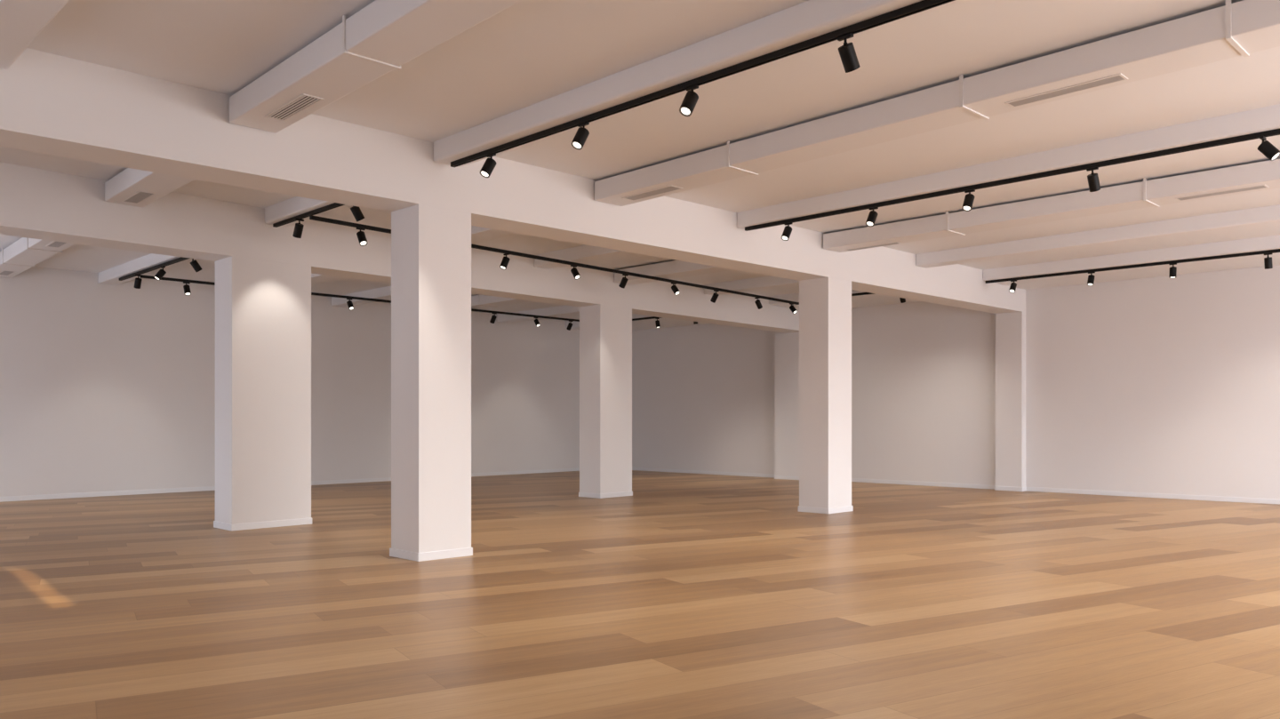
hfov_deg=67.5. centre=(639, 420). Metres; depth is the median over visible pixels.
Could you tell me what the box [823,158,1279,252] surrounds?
air duct
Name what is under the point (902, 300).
track spotlight
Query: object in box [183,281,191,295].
track spotlight
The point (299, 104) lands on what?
vent grille
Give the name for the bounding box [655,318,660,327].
track spotlight
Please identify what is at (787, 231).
track spotlight
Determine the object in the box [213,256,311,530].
column
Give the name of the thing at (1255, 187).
vent grille
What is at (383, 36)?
air duct
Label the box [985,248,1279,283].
track
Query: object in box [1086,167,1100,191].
track spotlight
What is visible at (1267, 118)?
ceiling beam
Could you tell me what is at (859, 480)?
baseboard
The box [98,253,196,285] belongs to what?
ceiling beam
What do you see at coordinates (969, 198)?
track spotlight
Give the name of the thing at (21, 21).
ceiling beam
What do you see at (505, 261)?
track spotlight
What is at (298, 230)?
track spotlight
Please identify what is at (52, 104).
beam
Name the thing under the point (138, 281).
track spotlight
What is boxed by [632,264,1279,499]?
wall
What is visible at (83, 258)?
ceiling
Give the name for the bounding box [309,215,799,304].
track
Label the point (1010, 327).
pilaster
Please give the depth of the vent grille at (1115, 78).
7.38 m
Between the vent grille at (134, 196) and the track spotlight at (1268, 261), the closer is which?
the vent grille at (134, 196)
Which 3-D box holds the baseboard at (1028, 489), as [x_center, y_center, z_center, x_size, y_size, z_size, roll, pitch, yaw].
[11.465,1.357,15.212,0.014,0.085,10.775,0,0,-45]
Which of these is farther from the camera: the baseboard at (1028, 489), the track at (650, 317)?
the track at (650, 317)
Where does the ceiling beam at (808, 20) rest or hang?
attached to the ceiling at (529, 52)
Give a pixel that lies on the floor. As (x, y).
(685, 596)
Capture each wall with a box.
[0,266,579,496]
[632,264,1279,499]
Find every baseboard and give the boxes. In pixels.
[0,467,579,502]
[632,467,775,477]
[851,478,995,489]
[1026,487,1279,504]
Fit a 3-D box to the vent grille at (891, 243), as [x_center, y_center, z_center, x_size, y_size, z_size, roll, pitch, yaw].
[3.405,-2.547,14.026,0.136,0.006,0.876,0,0,-45]
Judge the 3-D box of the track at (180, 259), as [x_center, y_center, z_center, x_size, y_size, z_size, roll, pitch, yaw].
[-7.673,-2.494,15.394,0.046,0.045,4.300,0,0,-45]
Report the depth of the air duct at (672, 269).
16.59 m
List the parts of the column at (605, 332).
baseboard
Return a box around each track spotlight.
[134,274,142,288]
[153,266,166,280]
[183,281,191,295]
[190,258,202,271]
[292,218,303,238]
[346,298,353,310]
[350,206,364,221]
[356,227,367,246]
[480,152,495,177]
[489,312,496,323]
[499,253,509,269]
[533,317,540,327]
[566,320,572,330]
[570,264,580,279]
[571,121,589,150]
[618,273,628,288]
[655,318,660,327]
[671,282,679,295]
[679,84,698,116]
[710,289,719,303]
[754,296,762,309]
[781,222,792,240]
[789,303,797,313]
[837,32,860,72]
[865,207,878,226]
[899,297,905,303]
[961,189,975,211]
[1008,280,1016,293]
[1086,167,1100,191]
[1087,272,1095,286]
[1168,263,1176,278]
[1257,136,1279,160]
[1264,252,1272,269]
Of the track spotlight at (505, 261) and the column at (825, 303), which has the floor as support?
the column at (825, 303)
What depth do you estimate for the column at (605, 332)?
17.48 m
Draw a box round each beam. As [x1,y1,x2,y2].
[0,0,69,69]
[0,48,1025,313]
[0,161,799,333]
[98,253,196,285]
[264,196,351,226]
[331,286,391,306]
[433,0,962,167]
[496,305,579,322]
[534,244,633,269]
[565,313,706,330]
[704,275,799,295]
[736,104,1279,230]
[769,289,919,309]
[916,204,1279,267]
[982,234,1279,289]
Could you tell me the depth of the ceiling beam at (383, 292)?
20.12 m
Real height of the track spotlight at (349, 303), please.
0.233 m
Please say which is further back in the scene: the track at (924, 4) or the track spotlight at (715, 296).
the track spotlight at (715, 296)
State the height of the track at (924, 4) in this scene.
0.045 m
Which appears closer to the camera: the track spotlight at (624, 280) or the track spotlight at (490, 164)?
the track spotlight at (490, 164)
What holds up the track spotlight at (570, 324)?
hanging from the track at (141, 276)
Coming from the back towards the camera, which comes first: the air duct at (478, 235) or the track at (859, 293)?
the track at (859, 293)
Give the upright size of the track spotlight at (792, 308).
0.227 m
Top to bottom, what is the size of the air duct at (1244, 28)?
0.260 m
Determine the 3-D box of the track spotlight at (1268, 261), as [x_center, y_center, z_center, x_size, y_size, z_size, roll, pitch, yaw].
[9.603,-2.436,14.644,0.138,0.239,0.110,0,0,-45]
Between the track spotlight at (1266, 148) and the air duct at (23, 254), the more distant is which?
the air duct at (23, 254)
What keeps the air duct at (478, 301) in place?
hanging from the ceiling at (83, 258)
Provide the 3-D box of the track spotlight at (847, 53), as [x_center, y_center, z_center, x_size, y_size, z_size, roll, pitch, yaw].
[1.392,-2.439,6.384,0.175,0.233,0.110,0,0,-45]
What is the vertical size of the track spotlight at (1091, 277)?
0.239 m
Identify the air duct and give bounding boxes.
[0,237,74,278]
[104,168,194,207]
[229,0,520,132]
[311,273,344,285]
[471,225,517,244]
[471,294,529,309]
[594,0,1279,206]
[613,260,734,285]
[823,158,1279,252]
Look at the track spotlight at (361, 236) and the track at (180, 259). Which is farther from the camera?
the track at (180, 259)
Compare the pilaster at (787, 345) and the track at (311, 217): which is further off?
the pilaster at (787, 345)
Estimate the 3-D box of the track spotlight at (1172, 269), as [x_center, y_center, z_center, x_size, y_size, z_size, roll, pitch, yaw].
[8.658,-2.437,15.565,0.118,0.236,0.110,0,0,-45]
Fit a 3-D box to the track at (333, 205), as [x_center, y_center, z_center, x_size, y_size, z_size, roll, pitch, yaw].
[-3.625,-2.550,11.358,0.046,0.045,3.268,0,0,-45]
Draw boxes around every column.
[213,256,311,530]
[389,203,472,561]
[578,304,632,498]
[798,277,853,513]
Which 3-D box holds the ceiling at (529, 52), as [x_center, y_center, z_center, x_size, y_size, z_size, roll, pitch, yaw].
[2.433,-3.035,9.890,20.950,0.530,16.474,0,0,-45]
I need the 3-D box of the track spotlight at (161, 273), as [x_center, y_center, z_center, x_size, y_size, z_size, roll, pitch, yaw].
[-7.684,-2.357,15.341,0.177,0.231,0.110,0,0,-45]
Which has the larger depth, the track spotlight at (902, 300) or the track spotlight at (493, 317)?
the track spotlight at (493, 317)
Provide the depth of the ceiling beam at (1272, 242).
16.22 m
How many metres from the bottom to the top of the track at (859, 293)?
0.045 m
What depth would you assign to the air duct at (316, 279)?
16.70 m
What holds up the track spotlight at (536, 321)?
hanging from the track at (141, 276)
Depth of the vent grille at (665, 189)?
10.70 m
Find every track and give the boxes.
[119,256,189,280]
[140,274,579,321]
[272,202,344,227]
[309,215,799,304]
[450,0,954,167]
[632,316,661,320]
[744,128,1279,231]
[851,292,874,295]
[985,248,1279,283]
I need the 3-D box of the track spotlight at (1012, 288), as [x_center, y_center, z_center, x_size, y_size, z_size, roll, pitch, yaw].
[6.781,-2.438,17.423,0.172,0.234,0.110,0,0,-45]
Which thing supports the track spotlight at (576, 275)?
hanging from the track at (311, 217)
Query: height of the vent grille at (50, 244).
0.006 m
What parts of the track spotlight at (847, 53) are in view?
stem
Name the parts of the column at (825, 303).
baseboard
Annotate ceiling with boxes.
[0,0,1279,295]
[0,234,579,321]
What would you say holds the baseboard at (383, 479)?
attached to the wall at (104, 388)
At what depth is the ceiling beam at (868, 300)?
20.80 m
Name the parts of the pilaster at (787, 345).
baseboard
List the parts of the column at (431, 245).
baseboard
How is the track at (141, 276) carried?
attached to the air duct at (478, 301)
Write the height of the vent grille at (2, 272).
0.006 m
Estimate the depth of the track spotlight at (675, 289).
17.08 m
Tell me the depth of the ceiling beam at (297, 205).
11.95 m
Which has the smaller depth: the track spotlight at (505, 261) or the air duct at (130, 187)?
the air duct at (130, 187)
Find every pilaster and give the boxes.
[774,331,799,479]
[994,312,1026,491]
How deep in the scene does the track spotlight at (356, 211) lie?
11.00 m
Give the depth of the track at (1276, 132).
10.06 m
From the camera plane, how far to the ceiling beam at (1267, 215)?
13.94 m
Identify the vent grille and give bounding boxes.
[0,270,15,275]
[45,240,68,247]
[121,191,155,203]
[264,93,324,120]
[621,184,682,200]
[845,241,901,251]
[1004,72,1128,107]
[1175,184,1268,200]
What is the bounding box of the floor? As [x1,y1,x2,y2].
[0,470,1279,718]
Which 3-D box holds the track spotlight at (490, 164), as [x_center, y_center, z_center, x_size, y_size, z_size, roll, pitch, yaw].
[-1.452,-2.437,9.155,0.169,0.236,0.110,0,0,-45]
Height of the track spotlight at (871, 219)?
0.236 m
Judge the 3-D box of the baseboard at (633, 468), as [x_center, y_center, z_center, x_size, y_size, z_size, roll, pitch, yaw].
[1.341,1.357,25.485,0.014,0.085,6.094,0,0,-45]
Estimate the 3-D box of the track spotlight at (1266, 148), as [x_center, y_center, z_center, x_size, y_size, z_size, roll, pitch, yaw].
[5.649,-2.442,8.600,0.110,0.227,0.182,0,0,-45]
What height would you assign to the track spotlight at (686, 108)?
0.236 m
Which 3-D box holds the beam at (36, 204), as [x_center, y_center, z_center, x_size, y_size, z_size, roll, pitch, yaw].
[-2.844,-2.470,15.246,0.569,0.760,20.440,0,0,41]
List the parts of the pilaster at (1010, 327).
baseboard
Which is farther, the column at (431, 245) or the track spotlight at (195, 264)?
the track spotlight at (195, 264)
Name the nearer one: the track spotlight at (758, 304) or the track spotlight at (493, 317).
the track spotlight at (758, 304)
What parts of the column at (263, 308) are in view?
baseboard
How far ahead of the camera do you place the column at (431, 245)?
9.72 m
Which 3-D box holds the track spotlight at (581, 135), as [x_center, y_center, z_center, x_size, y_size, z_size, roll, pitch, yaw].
[-0.511,-2.437,8.201,0.169,0.236,0.110,0,0,-45]
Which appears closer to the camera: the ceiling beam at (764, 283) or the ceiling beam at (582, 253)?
the ceiling beam at (582, 253)
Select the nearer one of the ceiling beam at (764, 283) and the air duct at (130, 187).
the air duct at (130, 187)
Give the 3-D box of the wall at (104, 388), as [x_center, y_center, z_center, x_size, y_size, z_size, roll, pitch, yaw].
[-7.906,-0.660,20.167,0.315,4.120,20.691,0,0,43]
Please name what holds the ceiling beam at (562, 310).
attached to the ceiling at (83, 258)
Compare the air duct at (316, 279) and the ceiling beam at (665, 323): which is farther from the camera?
the ceiling beam at (665, 323)

